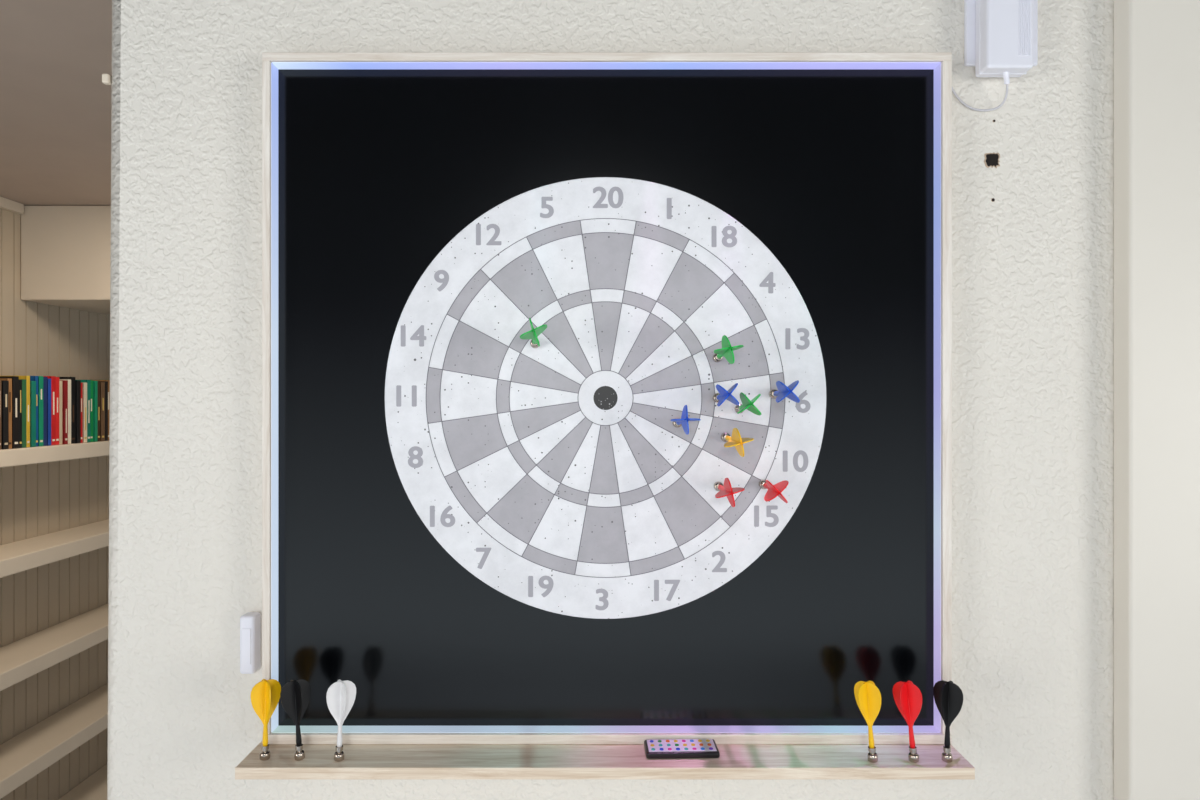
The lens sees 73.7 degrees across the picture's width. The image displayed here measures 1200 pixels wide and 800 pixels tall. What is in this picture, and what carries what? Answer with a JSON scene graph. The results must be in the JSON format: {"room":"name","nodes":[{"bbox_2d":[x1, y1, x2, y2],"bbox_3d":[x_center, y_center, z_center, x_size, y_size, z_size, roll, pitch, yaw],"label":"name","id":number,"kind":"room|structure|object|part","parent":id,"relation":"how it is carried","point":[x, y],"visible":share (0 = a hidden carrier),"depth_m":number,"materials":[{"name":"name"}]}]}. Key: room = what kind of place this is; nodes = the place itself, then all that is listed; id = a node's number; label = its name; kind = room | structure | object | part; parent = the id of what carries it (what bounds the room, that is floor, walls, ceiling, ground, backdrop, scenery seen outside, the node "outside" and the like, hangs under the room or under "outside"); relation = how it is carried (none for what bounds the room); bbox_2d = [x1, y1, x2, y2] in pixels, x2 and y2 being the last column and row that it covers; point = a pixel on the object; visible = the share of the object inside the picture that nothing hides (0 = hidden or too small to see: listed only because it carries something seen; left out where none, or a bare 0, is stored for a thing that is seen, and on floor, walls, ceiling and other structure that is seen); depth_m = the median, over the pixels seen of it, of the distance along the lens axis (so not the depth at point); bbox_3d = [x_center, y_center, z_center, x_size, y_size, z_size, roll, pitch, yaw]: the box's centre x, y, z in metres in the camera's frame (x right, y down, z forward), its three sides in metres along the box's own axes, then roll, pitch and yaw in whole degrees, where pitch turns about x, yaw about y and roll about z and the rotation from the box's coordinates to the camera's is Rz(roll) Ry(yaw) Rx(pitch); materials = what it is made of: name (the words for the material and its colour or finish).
{"room":"game room","nodes":[
{"label":"game room","id":0,"kind":"room"},
{"bbox_2d":[0,208,109,799],"bbox_3d":[-1.870,0.494,2.500,0.100,2.212,4.600,0,0,0],"label":"wall","id":1,"kind":"structure","parent":0,"point":[37,339],"depth_m":2.65,"materials":[{"name":"paint"}]},
{"bbox_2d":[0,197,23,213],"bbox_3d":[-1.810,-0.597,1.350,0.019,0.029,2.300,0,0,0],"label":"trim","id":2,"kind":"structure","parent":1,"relation":"attached to","point":[6,204],"depth_m":2.45,"materials":[{"name":"paint"}]},
{"bbox_2d":[0,441,108,799],"bbox_3d":[-1.730,0.763,2.990,0.179,1.250,3.580,0,0,0],"label":"bookshelf","id":3,"kind":"object","parent":1,"relation":"attached to","point":[27,754],"visible":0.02,"depth_m":2.48,"materials":[{"name":"paint"}]},
{"bbox_3d":[-1.730,1.069,2.990,0.179,0.048,3.580,0,0,0],"label":"shelf","id":4,"kind":"part","parent":3,"relation":"part of","materials":[{"name":"paint"}]},
{"bbox_3d":[-1.730,0.774,2.990,0.179,0.048,3.580,0,0,0],"label":"shelf","id":5,"kind":"part","parent":3,"relation":"part of","materials":[{"name":"paint"}]},
{"bbox_3d":[-1.730,0.464,2.990,0.179,0.048,3.580,0,0,0],"label":"shelf","id":6,"kind":"part","parent":3,"relation":"part of","materials":[{"name":"paint"}]},
{"bbox_3d":[-1.730,0.162,2.990,0.179,0.048,3.580,0,0,0],"label":"shelf","id":7,"kind":"part","parent":3,"relation":"part of","materials":[{"name":"paint"}]},
{"bbox_2d":[0,376,109,448],"bbox_3d":[-1.725,0.032,2.758,0.143,0.210,2.116,0,0,0],"label":"books","id":8,"kind":"object","parent":3,"relation":"on","point":[35,411],"visible":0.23,"depth_m":2.42,"materials":[{"name":"multicoloured paper"}]},
{"bbox_3d":[-1.730,1.364,2.990,0.179,0.048,3.580,0,0,0],"label":"shelf","id":9,"kind":"part","parent":3,"relation":"part of","materials":[{"name":"paint"}]},
{"bbox_2d":[0,0,111,205],"bbox_3d":[0.625,-0.622,2.800,5.150,0.020,4.000,0,0,0],"label":"ceiling","id":10,"kind":"structure","parent":0,"point":[55,103],"depth_m":1.65,"materials":[{"name":"paint"}]},
{"bbox_2d":[21,206,110,314],"bbox_3d":[-1.010,-0.463,3.650,1.619,0.297,2.280,0,0,0],"label":"soffit","id":11,"kind":"structure","parent":0,"point":[66,250],"depth_m":2.51,"materials":[{"name":"paint"}]},
{"bbox_2d":[107,0,1113,799],"bbox_3d":[1.343,0.494,0.875,3.713,2.212,0.130,0,0,0],"label":"wall","id":12,"kind":"structure","parent":0,"point":[1033,265],"depth_m":0.81,"materials":[{"name":"white paint"}]},
{"bbox_2d":[102,74,111,84],"bbox_3d":[-0.503,-0.327,0.816,0.007,0.010,0.008,0,0,0],"label":"pin","id":13,"kind":"object","parent":12,"relation":"attached to","point":[106,78],"visible":1,"depth_m":0.81,"materials":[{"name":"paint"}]},
{"bbox_2d":[240,612,260,673],"bbox_3d":[-0.350,0.243,0.800,0.015,0.058,0.019,0,0,0],"label":"light switch","id":14,"kind":"object","parent":12,"relation":"attached to","point":[250,622],"visible":1,"depth_m":0.79,"materials":[{"name":"white plastic"}]},
{"bbox_2d":[235,741,974,778],"bbox_3d":[0.004,0.342,0.770,0.677,0.011,0.078,0,0,0],"label":"wall ledge","id":15,"kind":"object","parent":12,"relation":"attached to","point":[361,761],"visible":0.56,"depth_m":0.74,"materials":[{"name":"brown wood"}]},
{"bbox_2d":[250,679,280,760],"bbox_3d":[-0.313,0.299,0.749,0.021,0.074,0.021,0,0,5],"label":"magnetic dart","id":16,"kind":"object","parent":15,"relation":"on","point":[265,695],"visible":1,"depth_m":0.75,"materials":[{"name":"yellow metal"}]},
{"bbox_2d":[280,679,310,760],"bbox_3d":[-0.285,0.299,0.749,0.022,0.074,0.019,0,0,6],"label":"magnetic dart","id":17,"kind":"object","parent":15,"relation":"on","point":[295,695],"visible":1,"depth_m":0.75,"materials":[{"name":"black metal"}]},
{"bbox_2d":[326,679,355,761],"bbox_3d":[-0.242,0.299,0.747,0.021,0.074,0.020,0,0,13],"label":"magnetic dart","id":18,"kind":"object","parent":15,"relation":"on","point":[341,695],"visible":1,"depth_m":0.74,"materials":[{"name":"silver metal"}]},
{"bbox_2d":[644,739,719,758],"bbox_3d":[0.077,0.333,0.763,0.069,0.007,0.031,0,0,-1],"label":"remote control","id":19,"kind":"object","parent":15,"relation":"on","point":[663,748],"visible":1,"depth_m":0.76,"materials":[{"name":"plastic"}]},
{"bbox_2d":[854,680,880,762],"bbox_3d":[0.249,0.299,0.745,0.021,0.074,0.020,0,0,6],"label":"magnetic dart","id":20,"kind":"object","parent":15,"relation":"on","point":[867,694],"visible":1,"depth_m":0.74,"materials":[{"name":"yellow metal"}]},
{"bbox_2d":[893,680,921,762],"bbox_3d":[0.286,0.299,0.745,0.021,0.074,0.020,0,0,0],"label":"magnetic dart","id":21,"kind":"object","parent":15,"relation":"on","point":[907,696],"visible":1,"depth_m":0.74,"materials":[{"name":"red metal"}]},
{"bbox_2d":[933,680,962,762],"bbox_3d":[0.324,0.299,0.746,0.021,0.074,0.020,0,0,3],"label":"magnetic dart","id":22,"kind":"object","parent":15,"relation":"on","point":[948,696],"visible":1,"depth_m":0.74,"materials":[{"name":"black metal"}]},
{"bbox_2d":[262,52,951,743],"bbox_3d":[0.007,-0.002,0.795,0.673,0.675,0.030,0,0,0],"label":"framed board","id":23,"kind":"object","parent":12,"relation":"attached to","point":[831,170],"depth_m":0.80,"materials":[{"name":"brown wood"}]},
{"bbox_3d":[-0.326,-0.003,0.795,0.008,0.657,0.030,0,0,0],"label":"frame","id":24,"kind":"part","parent":23,"relation":"part of","materials":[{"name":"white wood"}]},
{"bbox_2d":[385,177,825,618],"bbox_3d":[0.005,-0.002,0.799,0.441,0.441,0.002,0,0,0],"label":"dartboard","id":25,"kind":"object","parent":23,"relation":"attached to","point":[558,474],"visible":1,"depth_m":0.80},
{"bbox_2d":[520,318,546,347],"bbox_3d":[-0.062,-0.062,0.761,0.025,0.026,0.074,0,0,-1],"label":"magnetic dart","id":26,"kind":"object","parent":25,"relation":"attached to","point":[533,333],"visible":1,"depth_m":0.74,"materials":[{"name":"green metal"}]},
{"bbox_2d":[671,405,700,434],"bbox_3d":[0.079,0.018,0.761,0.027,0.027,0.074,0,0,1],"label":"magnetic dart","id":27,"kind":"object","parent":25,"relation":"attached to","point":[683,421],"visible":1,"depth_m":0.74,"materials":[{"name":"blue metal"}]},
{"bbox_2d":[713,383,738,406],"bbox_3d":[0.115,-0.005,0.760,0.021,0.022,0.074,0,0,-6],"label":"magnetic dart","id":28,"kind":"object","parent":25,"relation":"attached to","point":[723,394],"visible":1,"depth_m":0.74,"materials":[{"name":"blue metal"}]},
{"bbox_2d":[713,335,743,363],"bbox_3d":[0.119,-0.046,0.761,0.027,0.026,0.074,0,0,1],"label":"magnetic dart","id":29,"kind":"object","parent":25,"relation":"attached to","point":[727,350],"visible":1,"depth_m":0.74,"materials":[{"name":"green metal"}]},
{"bbox_2d":[714,478,744,506],"bbox_3d":[0.119,0.085,0.761,0.027,0.027,0.074,0,0,-1],"label":"magnetic dart","id":30,"kind":"object","parent":25,"relation":"attached to","point":[727,490],"visible":1,"depth_m":0.74,"materials":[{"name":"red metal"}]},
{"bbox_2d":[721,428,753,456],"bbox_3d":[0.126,0.039,0.761,0.027,0.027,0.074,0,0,-4],"label":"magnetic dart","id":31,"kind":"object","parent":25,"relation":"attached to","point":[735,440],"visible":1,"depth_m":0.74,"materials":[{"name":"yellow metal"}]},
{"bbox_2d":[735,392,760,414],"bbox_3d":[0.138,0.004,0.761,0.022,0.021,0.074,0,0,1],"label":"magnetic dart","id":32,"kind":"object","parent":25,"relation":"attached to","point":[747,404],"visible":0.96,"depth_m":0.74,"materials":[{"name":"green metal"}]},
{"bbox_2d":[759,479,788,502],"bbox_3d":[0.162,0.084,0.761,0.021,0.021,0.074,0,0,0],"label":"magnetic dart","id":33,"kind":"object","parent":25,"relation":"attached to","point":[775,490],"visible":1,"depth_m":0.74,"materials":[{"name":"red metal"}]},
{"bbox_2d":[769,380,799,402],"bbox_3d":[0.173,-0.008,0.761,0.020,0.021,0.074,0,0,0],"label":"magnetic dart","id":34,"kind":"object","parent":25,"relation":"attached to","point":[783,391],"visible":1,"depth_m":0.74,"materials":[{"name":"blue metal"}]},
{"bbox_3d":[0.006,-0.003,0.791,0.656,0.657,0.016,0,0,0],"label":"led light strip","id":35,"kind":"part","parent":23,"relation":"part of","materials":[{"name":"plastic"}]},
{"bbox_3d":[0.007,-0.335,0.795,0.673,0.008,0.030,0,0,0],"label":"frame","id":36,"kind":"part","parent":23,"relation":"part of","materials":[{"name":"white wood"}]},
{"bbox_3d":[0.007,0.331,0.795,0.673,0.010,0.030,0,0,0],"label":"frame","id":37,"kind":"part","parent":23,"relation":"part of","materials":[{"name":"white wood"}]},
{"bbox_3d":[0.339,-0.003,0.795,0.009,0.657,0.030,0,0,0],"label":"frame","id":38,"kind":"part","parent":23,"relation":"part of","materials":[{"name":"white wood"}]},
{"bbox_2d":[984,152,999,167],"bbox_3d":[0.397,-0.242,0.810,0.017,0.016,0.001,0,0,0],"label":"drywall hole","id":39,"kind":"object","parent":12,"relation":"attached to","point":[991,159],"visible":1,"depth_m":0.81,"materials":[{"name":"paint"}]},
{"bbox_2d":[964,0,1037,65],"bbox_3d":[0.405,-0.395,0.807,0.073,0.115,0.006,0,0,0],"label":"outlet cover","id":40,"kind":"object","parent":12,"relation":"attached to","point":[969,5],"visible":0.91,"depth_m":0.81,"materials":[{"name":"white plastic"}]},
{"bbox_2d":[952,0,1032,110],"bbox_3d":[0.388,-0.352,0.793,0.070,0.122,0.032,0,0,0],"label":"power adapter","id":41,"kind":"object","parent":40,"relation":"attached to","point":[1003,28],"visible":0.95,"depth_m":0.78,"materials":[{"name":"white plastic"}]},
{"bbox_3d":[0.380,-0.305,0.805,0.055,0.028,0.014,0,0,18],"label":"cord","id":42,"kind":"part","parent":41,"relation":"part of","materials":[{"name":"white plastic"}]},
{"bbox_2d":[1114,0,1199,799],"bbox_3d":[0.638,0.494,0.796,0.240,2.211,0.027,0,0,0],"label":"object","id":43,"kind":"structure","parent":12,"relation":"attached to","point":[1157,42],"depth_m":0.78,"materials":[{"name":"paint"}]}
]}

